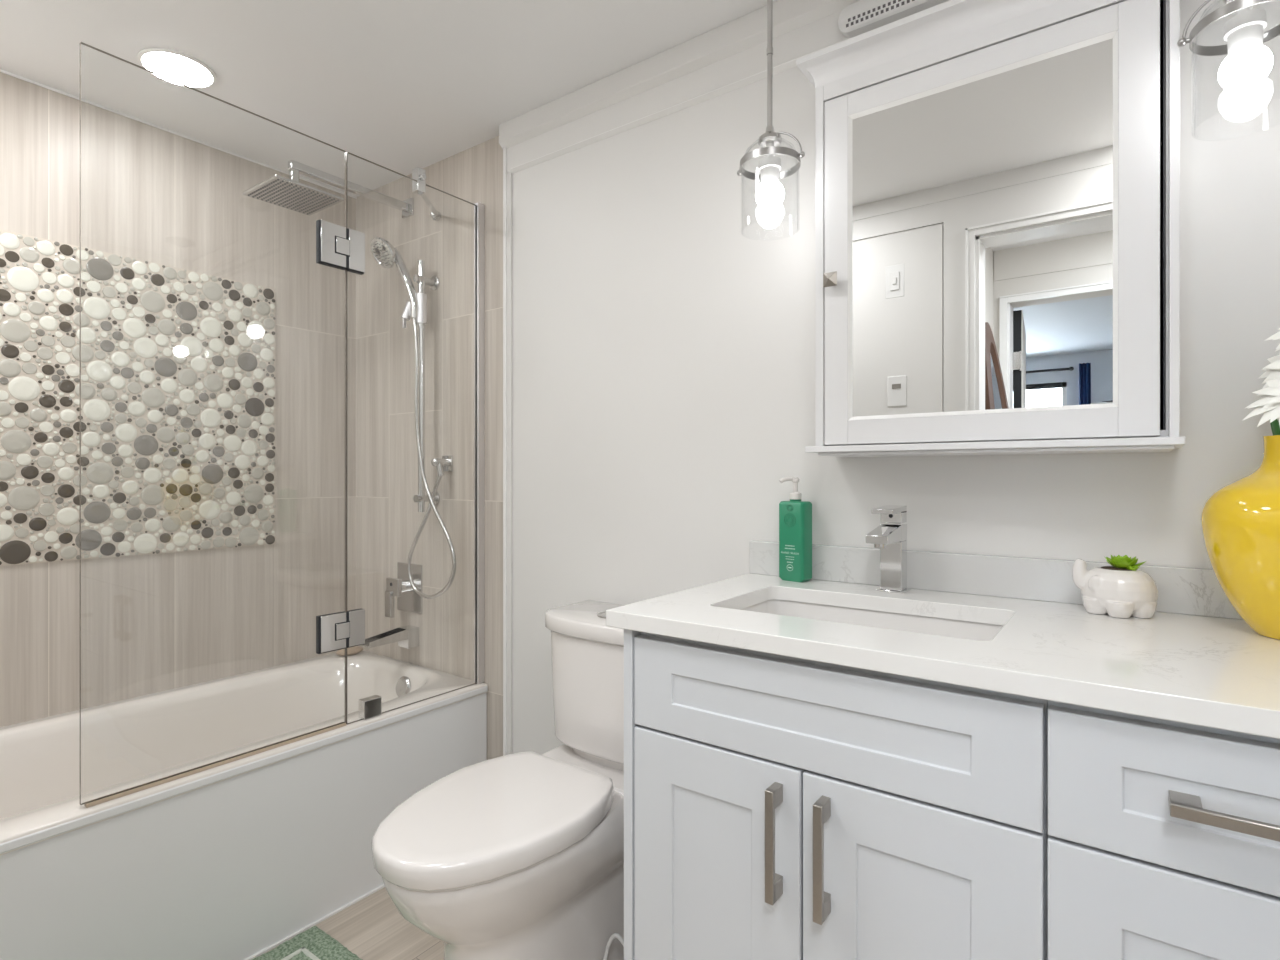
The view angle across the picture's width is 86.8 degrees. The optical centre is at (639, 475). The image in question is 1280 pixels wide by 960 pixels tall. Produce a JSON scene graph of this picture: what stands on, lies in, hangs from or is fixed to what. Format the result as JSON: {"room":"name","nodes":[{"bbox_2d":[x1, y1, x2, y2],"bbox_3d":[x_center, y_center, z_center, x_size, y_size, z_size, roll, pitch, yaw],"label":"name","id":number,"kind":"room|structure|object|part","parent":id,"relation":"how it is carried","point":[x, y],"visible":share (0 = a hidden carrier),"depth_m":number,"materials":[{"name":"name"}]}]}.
{"room":"bathroom","nodes":[
{"label":"bathroom","id":0,"kind":"room"},
{"bbox_2d":[0,72,355,726],"bbox_3d":[-1.578,0.028,1.989,0.106,2.185,1.745,0,0,36],"label":"wall","id":1,"kind":"structure","parent":0,"point":[213,329],"depth_m":2.05,"materials":[{"name":"tile"}]},
{"bbox_3d":[-1.530,-0.205,1.970,0.006,0.882,0.912,0,0,36],"label":"mosaic panel","id":2,"kind":"part","parent":1,"relation":"part of","materials":[{"name":"stone"}]},
{"bbox_2d":[0,69,356,198],"bbox_3d":[-1.532,-1.062,1.968,0.004,0.006,1.525,0,0,36],"label":"trim","id":3,"kind":"structure","parent":1,"relation":"attached to","point":[2,71],"depth_m":2.06,"materials":[{"name":"paint"}]},
{"bbox_2d":[258,887,443,959],"bbox_3d":[-0.401,1.145,1.131,3.020,0.050,1.745,0,0,36],"label":"floor","id":4,"kind":"structure","parent":0,"point":[371,928],"depth_m":1.66,"materials":[{"name":"tile"}]},
{"bbox_2d":[0,650,487,959],"bbox_3d":[-1.231,0.888,1.748,0.749,0.463,1.521,0,0,36],"label":"bathtub","id":5,"kind":"object","parent":4,"relation":"on","point":[228,861],"visible":0.93,"depth_m":1.68,"materials":[{"name":"ceramic"}]},
{"bbox_2d":[0,650,487,855],"bbox_3d":[-1.232,0.834,1.748,0.747,0.353,1.521,0,0,36],"label":"basin","id":6,"kind":"object","parent":5,"relation":"in","point":[328,793],"depth_m":1.81,"materials":[{"name":"ceramic"}]},
{"bbox_2d":[80,42,484,807],"bbox_3d":[-0.890,-0.120,1.814,0.266,1.552,1.027,0,0,36],"label":"screen","id":7,"kind":"object","parent":5,"relation":"on","point":[337,246],"visible":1,"depth_m":1.80,"materials":[{"name":"clear glass"}]},
{"bbox_3d":[-0.941,-0.103,1.560,0.008,1.505,0.556,0,0,36],"label":"swing panel","id":8,"kind":"part","parent":7,"relation":"part of","materials":[{"name":"clear glass"}]},
{"bbox_3d":[-0.647,-0.100,1.964,0.008,1.512,0.436,0,0,36],"label":"fixed panel","id":9,"kind":"part","parent":7,"relation":"part of","materials":[{"name":"clear glass"}]},
{"bbox_2d":[245,884,384,959],"bbox_3d":[-0.930,1.117,1.528,0.008,0.005,1.521,0,0,36],"label":"trim","id":10,"kind":"structure","parent":5,"relation":"attached to","point":[336,911],"depth_m":1.69,"materials":[{"name":"paint"}]},
{"bbox_2d":[336,646,362,655],"bbox_3d":[-1.071,0.645,2.495,0.070,0.025,0.100,0,0,36],"label":"soap bar","id":11,"kind":"object","parent":5,"relation":"on","point":[356,649],"visible":0.85,"depth_m":2.47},
{"bbox_3d":[-0.797,0.711,2.276,0.072,0.071,0.028,0,0,36],"label":"overflow plate","id":12,"kind":"part","parent":5,"relation":"part of","materials":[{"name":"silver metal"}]},
{"bbox_2d":[253,926,361,959],"bbox_3d":[-0.837,1.111,1.217,0.486,0.016,0.781,0,0,36],"label":"bath mat","id":13,"kind":"object","parent":4,"relation":"on","point":[313,943],"visible":1,"depth_m":1.58,"materials":[{"name":"green fabric"}]},
{"bbox_2d":[372,600,623,959],"bbox_3d":[-0.203,0.727,1.432,0.398,0.787,0.750,0,0,36],"label":"toilet","id":14,"kind":"object","parent":4,"relation":"on","point":[516,856],"visible":0.69,"depth_m":1.30,"materials":[{"name":"white ceramic"}]},
{"bbox_3d":[-0.290,0.658,1.313,0.362,0.045,0.457,0,0,36],"label":"lid","id":15,"kind":"part","parent":14,"relation":"part of","materials":[{"name":"white plastic"}]},
{"bbox_3d":[-0.289,0.674,1.315,0.352,0.016,0.449,0,0,36],"label":"seat","id":16,"kind":"part","parent":14,"relation":"part of","materials":[{"name":"white plastic"}]},
{"bbox_3d":[-0.209,0.902,1.424,0.344,0.436,0.706,0,0,36],"label":"bowl","id":17,"kind":"part","parent":14,"relation":"part of","materials":[{"name":"white ceramic"}]},
{"bbox_3d":[-0.051,0.357,1.641,0.398,0.039,0.231,0,0,36],"label":"tank lid","id":18,"kind":"part","parent":14,"relation":"part of","materials":[{"name":"white ceramic"}]},
{"bbox_3d":[-0.046,0.516,1.647,0.385,0.276,0.217,0,0,36],"label":"tank","id":19,"kind":"part","parent":14,"relation":"part of","materials":[{"name":"white ceramic"}]},
{"bbox_2d":[603,933,623,959],"bbox_3d":[0.072,1.024,1.496,0.342,0.162,0.059,0,0,-38],"label":"supply hose","id":20,"kind":"object","parent":4,"relation":"on","point":[615,935],"visible":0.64,"depth_m":1.40,"materials":[{"name":"white plastic"}]},
{"bbox_2d":[624,629,1047,959],"bbox_3d":[0.363,0.687,1.153,0.607,0.866,0.559,0,0,36],"label":"vanity cabinet","id":21,"kind":"object","parent":4,"relation":"on","point":[777,807],"visible":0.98,"depth_m":0.93,"materials":[{"name":"paint"}]},
{"bbox_3d":[0.135,0.687,1.339,0.018,0.866,0.527,0,0,36],"label":"panel","id":22,"kind":"part","parent":21,"relation":"part of","materials":[{"name":"paint"}]},
{"bbox_3d":[0.113,0.711,1.044,0.290,0.589,0.020,0,0,36],"label":"door","id":23,"kind":"part","parent":21,"relation":"part of","materials":[{"name":"paint"}]},
{"bbox_3d":[0.189,0.517,0.955,0.013,0.157,0.034,0,0,36],"label":"handle","id":24,"kind":"part","parent":21,"relation":"part of","materials":[{"name":"silver metal"}]},
{"bbox_3d":[0.245,0.517,0.914,0.013,0.157,0.034,0,0,36],"label":"handle","id":25,"kind":"part","parent":21,"relation":"part of","materials":[{"name":"silver metal"}]},
{"bbox_3d":[0.232,0.339,0.957,0.585,0.144,0.020,0,0,36],"label":"false drawer","id":26,"kind":"part","parent":21,"relation":"part of","materials":[{"name":"paint"}]},
{"bbox_3d":[0.351,0.711,0.870,0.290,0.589,0.020,0,0,36],"label":"door","id":27,"kind":"part","parent":21,"relation":"part of","materials":[{"name":"paint"}]},
{"bbox_2d":[606,540,1279,738],"bbox_3d":[0.561,0.201,1.022,1.135,0.102,0.544,0,0,36],"label":"countertop","id":28,"kind":"structure","parent":21,"relation":"on","point":[1196,661],"depth_m":0.98,"materials":[{"name":"stone"}]},
{"bbox_2d":[779,477,811,581],"bbox_3d":[0.332,0.113,1.454,0.050,0.224,0.063,0,0,-44],"label":"soap dispenser","id":29,"kind":"object","parent":28,"relation":"on","point":[795,515],"visible":1,"depth_m":1.44,"materials":[{"name":"plastic"}]},
{"bbox_2d":[785,545,794,570],"bbox_3d":[0.320,0.175,1.443,0.001,0.055,0.025,0,0,-44],"label":"print","id":30,"kind":"object","parent":29,"relation":"attached to","point":[789,549],"depth_m":1.44},
{"bbox_2d":[740,599,1003,640],"bbox_3d":[0.372,0.312,1.154,0.482,0.119,0.303,0,0,36],"label":"undermount sink","id":31,"kind":"object","parent":28,"relation":"in","point":[968,630],"visible":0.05,"depth_m":1.26,"materials":[{"name":"white ceramic"}]},
{"bbox_2d":[866,505,910,593],"bbox_3d":[0.471,0.141,1.290,0.052,0.167,0.136,0,0,36],"label":"faucet","id":32,"kind":"object","parent":28,"relation":"on","point":[890,537],"visible":1,"depth_m":1.30,"materials":[{"name":"silver metal"}]},
{"bbox_3d":[0.470,0.110,1.288,0.040,0.032,0.131,0,0,36],"label":"spout","id":33,"kind":"part","parent":32,"relation":"part of","materials":[{"name":"silver metal"}]},
{"bbox_3d":[0.479,0.074,1.301,0.039,0.033,0.097,0,0,36],"label":"lever","id":34,"kind":"part","parent":32,"relation":"part of","materials":[{"name":"silver metal"}]},
{"bbox_3d":[0.496,0.223,1.324,0.052,0.004,0.052,0,0,36],"label":"plate","id":35,"kind":"part","parent":32,"relation":"part of","materials":[{"name":"silver metal"}]},
{"bbox_2d":[1072,558,1157,617],"bbox_3d":[0.780,0.181,1.103,0.098,0.087,0.099,0,0,-21],"label":"planter","id":36,"kind":"object","parent":28,"relation":"on","point":[1117,592],"visible":0.98,"depth_m":1.07,"materials":[{"name":"ceramic"}]},
{"bbox_2d":[1105,555,1145,570],"bbox_3d":[0.785,0.142,1.094,0.057,0.025,0.050,0,0,36],"label":"succulent","id":37,"kind":"object","parent":36,"relation":"in","point":[1124,562],"visible":1,"depth_m":1.09,"materials":[{"name":"green plant"}]},
{"bbox_2d":[1200,435,1279,639],"bbox_3d":[0.921,0.084,0.942,0.217,0.281,0.217,0,0,36],"label":"vase","id":38,"kind":"object","parent":28,"relation":"on","point":[1240,521],"visible":1,"depth_m":0.93,"materials":[{"name":"yellow ceramic"}]},
{"bbox_2d":[1243,379,1279,426],"bbox_3d":[0.891,-0.083,0.907,0.124,0.129,0.111,0,0,36],"label":"daisy","id":39,"kind":"object","parent":38,"relation":"in","point":[1270,404],"visible":0.99,"depth_m":0.92,"materials":[{"name":"white plant"}]},
{"bbox_2d":[1259,355,1279,388],"bbox_3d":[0.920,-0.109,0.933,0.096,0.182,0.096,0,0,36],"label":"daisy","id":40,"kind":"object","parent":38,"relation":"in","point":[1272,372],"visible":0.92,"depth_m":0.96,"materials":[{"name":"white plant"}]},
{"bbox_2d":[1264,328,1279,350],"bbox_3d":[0.927,-0.130,0.925,0.103,0.224,0.080,0,0,36],"label":"daisy","id":41,"kind":"object","parent":38,"relation":"in","point":[1276,336],"visible":1,"depth_m":0.96,"materials":[{"name":"white plant"}]},
{"bbox_2d":[1270,419,1279,434],"bbox_3d":[0.922,-0.068,0.942,0.067,0.100,0.068,0,0,36],"label":"stem","id":42,"kind":"object","parent":38,"relation":"in","point":[1275,428],"visible":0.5,"depth_m":0.95,"materials":[{"name":"green plant"}]},
{"bbox_2d":[1048,700,1279,959],"bbox_3d":[0.804,0.690,0.832,0.481,0.860,0.559,0,0,36],"label":"base cabinet","id":43,"kind":"object","parent":4,"relation":"on","point":[1164,835],"visible":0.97,"depth_m":0.72,"materials":[{"name":"paint"}]},
{"bbox_3d":[0.664,0.562,0.642,0.476,0.292,0.020,0,0,36],"label":"drawer","id":44,"kind":"part","parent":43,"relation":"part of","materials":[{"name":"paint"}]},
{"bbox_3d":[0.650,0.337,0.623,0.257,0.013,0.040,0,0,36],"label":"handle","id":45,"kind":"part","parent":43,"relation":"part of","materials":[{"name":"silver metal"}]},
{"bbox_2d":[0,0,777,196],"bbox_3d":[-0.401,-1.090,1.131,3.020,0.050,1.745,0,0,36],"label":"ceiling","id":46,"kind":"structure","parent":0,"point":[400,86],"depth_m":1.73,"materials":[{"name":"paint"}]},
{"bbox_2d":[137,48,216,88],"bbox_3d":[-1.206,-1.061,1.767,0.172,0.008,0.172,0,0,36],"label":"recessed light","id":47,"kind":"object","parent":46,"relation":"in","point":[180,67],"visible":0.97,"depth_m":1.75,"materials":[{"name":"paint"}]},
{"bbox_2d":[737,0,804,209],"bbox_3d":[0.261,-0.778,1.357,0.120,0.573,0.120,0,0,-13],"label":"pendant light","id":48,"kind":"object","parent":46,"relation":"hanging from","point":[770,193],"visible":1,"depth_m":1.34,"materials":[{"name":"silver metal"}]},
{"bbox_2d":[759,143,780,182],"bbox_3d":[0.261,-0.624,1.357,0.045,0.080,0.045,0,0,36],"label":"socket","id":49,"kind":"object","parent":48,"relation":"attached to","point":[770,165],"depth_m":1.34,"materials":[{"name":"white plastic"}]},
{"bbox_3d":[0.261,-0.865,1.357,0.013,0.360,0.013,0,0,36],"label":"rod","id":50,"kind":"part","parent":48,"relation":"part of","materials":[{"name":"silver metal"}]},
{"bbox_3d":[0.261,-0.580,1.357,0.115,0.176,0.115,0,0,36],"label":"lamp shade","id":51,"kind":"part","parent":48,"relation":"part of","materials":[{"name":"silver metal"}]},
{"bbox_3d":[0.261,-0.566,1.357,0.057,0.060,0.057,0,0,36],"label":"bulb","id":52,"kind":"part","parent":48,"relation":"part of","materials":[{"name":"white glass"}]},
{"bbox_2d":[1177,0,1279,91],"bbox_3d":[0.838,-0.778,0.936,0.120,0.573,0.120,0,0,-13],"label":"pendant light","id":53,"kind":"object","parent":46,"relation":"hanging from","point":[1248,62],"visible":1,"depth_m":0.92,"materials":[{"name":"silver metal"}]},
{"bbox_2d":[1224,5,1266,55],"bbox_3d":[0.838,-0.624,0.936,0.045,0.080,0.045,0,0,36],"label":"socket","id":54,"kind":"object","parent":53,"relation":"attached to","point":[1243,33],"depth_m":0.92,"materials":[{"name":"white plastic"}]},
{"bbox_3d":[0.838,-0.566,0.936,0.057,0.060,0.057,0,0,36],"label":"bulb","id":55,"kind":"part","parent":53,"relation":"part of","materials":[{"name":"white glass"}]},
{"bbox_2d":[356,136,502,759],"bbox_3d":[-0.709,0.028,2.374,0.857,2.185,0.100,0,0,36],"label":"tiled wall","id":56,"kind":"structure","parent":0,"point":[388,518],"depth_m":2.30,"materials":[{"name":"tile"}]},
{"bbox_2d":[243,160,413,218],"bbox_3d":[-0.966,-0.910,2.185,0.206,0.129,0.508,0,0,36],"label":"shower head","id":57,"kind":"object","parent":56,"relation":"attached to","point":[278,190],"visible":1,"depth_m":2.08},
{"bbox_3d":[-1.055,-0.853,2.063,0.206,0.009,0.206,0,0,36],"label":"head plate","id":58,"kind":"part","parent":57,"relation":"part of","materials":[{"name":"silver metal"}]},
{"bbox_3d":[-0.942,-0.925,2.217,0.024,0.065,0.411,0,0,36],"label":"arm","id":59,"kind":"part","parent":57,"relation":"part of","materials":[{"name":"silver metal"}]},
{"bbox_2d":[361,625,418,648],"bbox_3d":[-0.847,0.559,2.296,0.058,0.066,0.188,0,0,36],"label":"tub spout","id":60,"kind":"object","parent":56,"relation":"attached to","point":[407,636],"visible":0.98,"depth_m":2.31,"materials":[{"name":"silver metal"}]},
{"bbox_2d":[385,562,421,617],"bbox_3d":[-0.831,0.399,2.356,0.138,0.182,0.072,0,0,36],"label":"mixer valve","id":61,"kind":"object","parent":56,"relation":"attached to","point":[408,600],"visible":0.98,"depth_m":2.35,"materials":[{"name":"silver metal"}]},
{"bbox_3d":[-0.854,0.422,2.342,0.070,0.135,0.022,0,0,36],"label":"lever","id":62,"kind":"part","parent":61,"relation":"part of","materials":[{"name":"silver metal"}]},
{"bbox_3d":[-0.821,0.385,2.357,0.040,0.040,0.046,0,0,36],"label":"stem","id":63,"kind":"part","parent":61,"relation":"part of","materials":[{"name":"silver metal"}]},
{"bbox_3d":[-0.811,0.393,2.382,0.138,0.170,0.006,0,0,36],"label":"valve plate","id":64,"kind":"part","parent":61,"relation":"part of","materials":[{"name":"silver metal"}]},
{"bbox_2d":[401,260,439,511],"bbox_3d":[-0.741,-0.299,2.273,0.086,0.838,0.099,0,0,36],"label":"shower rail","id":65,"kind":"object","parent":56,"relation":"attached to","point":[421,498],"visible":0.89,"depth_m":2.25,"materials":[{"name":"silver metal"}]},
{"bbox_2d":[370,237,417,317],"bbox_3d":[-0.821,-0.658,2.257,0.175,0.268,0.078,0,0,11],"label":"shower","id":66,"kind":"object","parent":65,"relation":"attached to","point":[383,251],"visible":1,"depth_m":2.25,"materials":[{"name":"silver metal"}]},
{"bbox_3d":[-0.794,-0.648,2.267,0.128,0.249,0.041,0,0,18],"label":"handle","id":67,"kind":"part","parent":66,"relation":"part of","materials":[{"name":"silver metal"}]},
{"bbox_3d":[-0.730,-0.299,2.259,0.023,0.838,0.023,0,0,36],"label":"rail","id":68,"kind":"part","parent":65,"relation":"part of","materials":[{"name":"silver metal"}]},
{"bbox_2d":[431,455,452,476],"bbox_3d":[-0.660,-0.033,2.235,0.050,0.070,0.065,0,0,36],"label":"outlet","id":69,"kind":"object","parent":56,"relation":"attached to","point":[444,464],"visible":1,"depth_m":2.23,"materials":[{"name":"silver metal"}]},
{"bbox_2d":[407,318,455,598],"bbox_3d":[-0.668,-0.061,2.210,0.247,0.922,0.052,0,0,36],"label":"shower hose","id":70,"kind":"object","parent":69,"relation":"attached to","point":[431,497],"visible":1,"depth_m":2.23,"materials":[{"name":"silver metal"}]},
{"bbox_3d":[-0.642,-0.042,2.259,0.050,0.053,0.007,0,0,36],"label":"wall plate","id":71,"kind":"part","parent":69,"relation":"part of","materials":[{"name":"silver metal"}]},
{"bbox_2d":[499,0,1279,754],"bbox_3d":[0.412,0.028,1.528,1.975,2.185,0.145,0,0,36],"label":"wall","id":72,"kind":"structure","parent":0,"point":[661,319],"depth_m":1.62,"materials":[{"name":"paint"}]},
{"bbox_2d":[503,147,507,755],"bbox_3d":[-0.402,0.061,2.067,0.012,2.118,0.033,0,0,36],"label":"trim","id":73,"kind":"structure","parent":72,"relation":"attached to","point":[505,172],"depth_m":2.05,"materials":[{"name":"paint"}]},
{"bbox_2d":[511,4,938,168],"bbox_3d":[0.397,-0.922,1.479,1.941,0.016,0.016,0,0,36],"label":"trim","id":74,"kind":"structure","parent":72,"relation":"attached to","point":[938,4],"depth_m":1.65,"materials":[{"name":"paint"}]},
{"bbox_2d":[838,0,948,37],"bbox_3d":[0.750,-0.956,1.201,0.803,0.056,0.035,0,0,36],"label":"air vent","id":75,"kind":"object","parent":72,"relation":"in","point":[863,16],"visible":0.98,"depth_m":1.38,"materials":[{"name":"white plastic"}]},
{"bbox_2d":[796,0,1185,456],"bbox_3d":[0.608,-0.431,1.218,0.620,0.782,0.175,0,0,36],"label":"upper cabinet","id":76,"kind":"object","parent":72,"relation":"attached to","point":[998,196],"visible":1,"depth_m":1.15,"materials":[{"name":"paint"}]},
{"bbox_3d":[0.368,-0.377,1.303,0.027,0.027,0.030,0,0,36],"label":"knob","id":77,"kind":"part","parent":76,"relation":"part of","materials":[{"name":"silver metal"}]},
{"bbox_3d":[0.609,-0.793,1.219,0.620,0.057,0.173,0,0,36],"label":"cornice","id":78,"kind":"part","parent":76,"relation":"part of","materials":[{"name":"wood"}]},
{"bbox_3d":[0.575,-0.400,1.180,0.418,0.579,0.003,0,0,36],"label":"mirror pane","id":79,"kind":"part","parent":76,"relation":"part of","materials":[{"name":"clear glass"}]},
{"bbox_3d":[0.609,-0.049,1.227,0.586,0.018,0.159,0,0,36],"label":"sill","id":80,"kind":"part","parent":76,"relation":"part of","materials":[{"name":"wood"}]},
{"bbox_2d":[749,540,1242,619],"bbox_3d":[0.716,0.188,1.234,1.135,0.075,0.019,0,0,36],"label":"backsplash","id":81,"kind":"structure","parent":72,"relation":"attached to","point":[1181,590],"depth_m":1.26,"materials":[{"name":"stone"}]}
]}

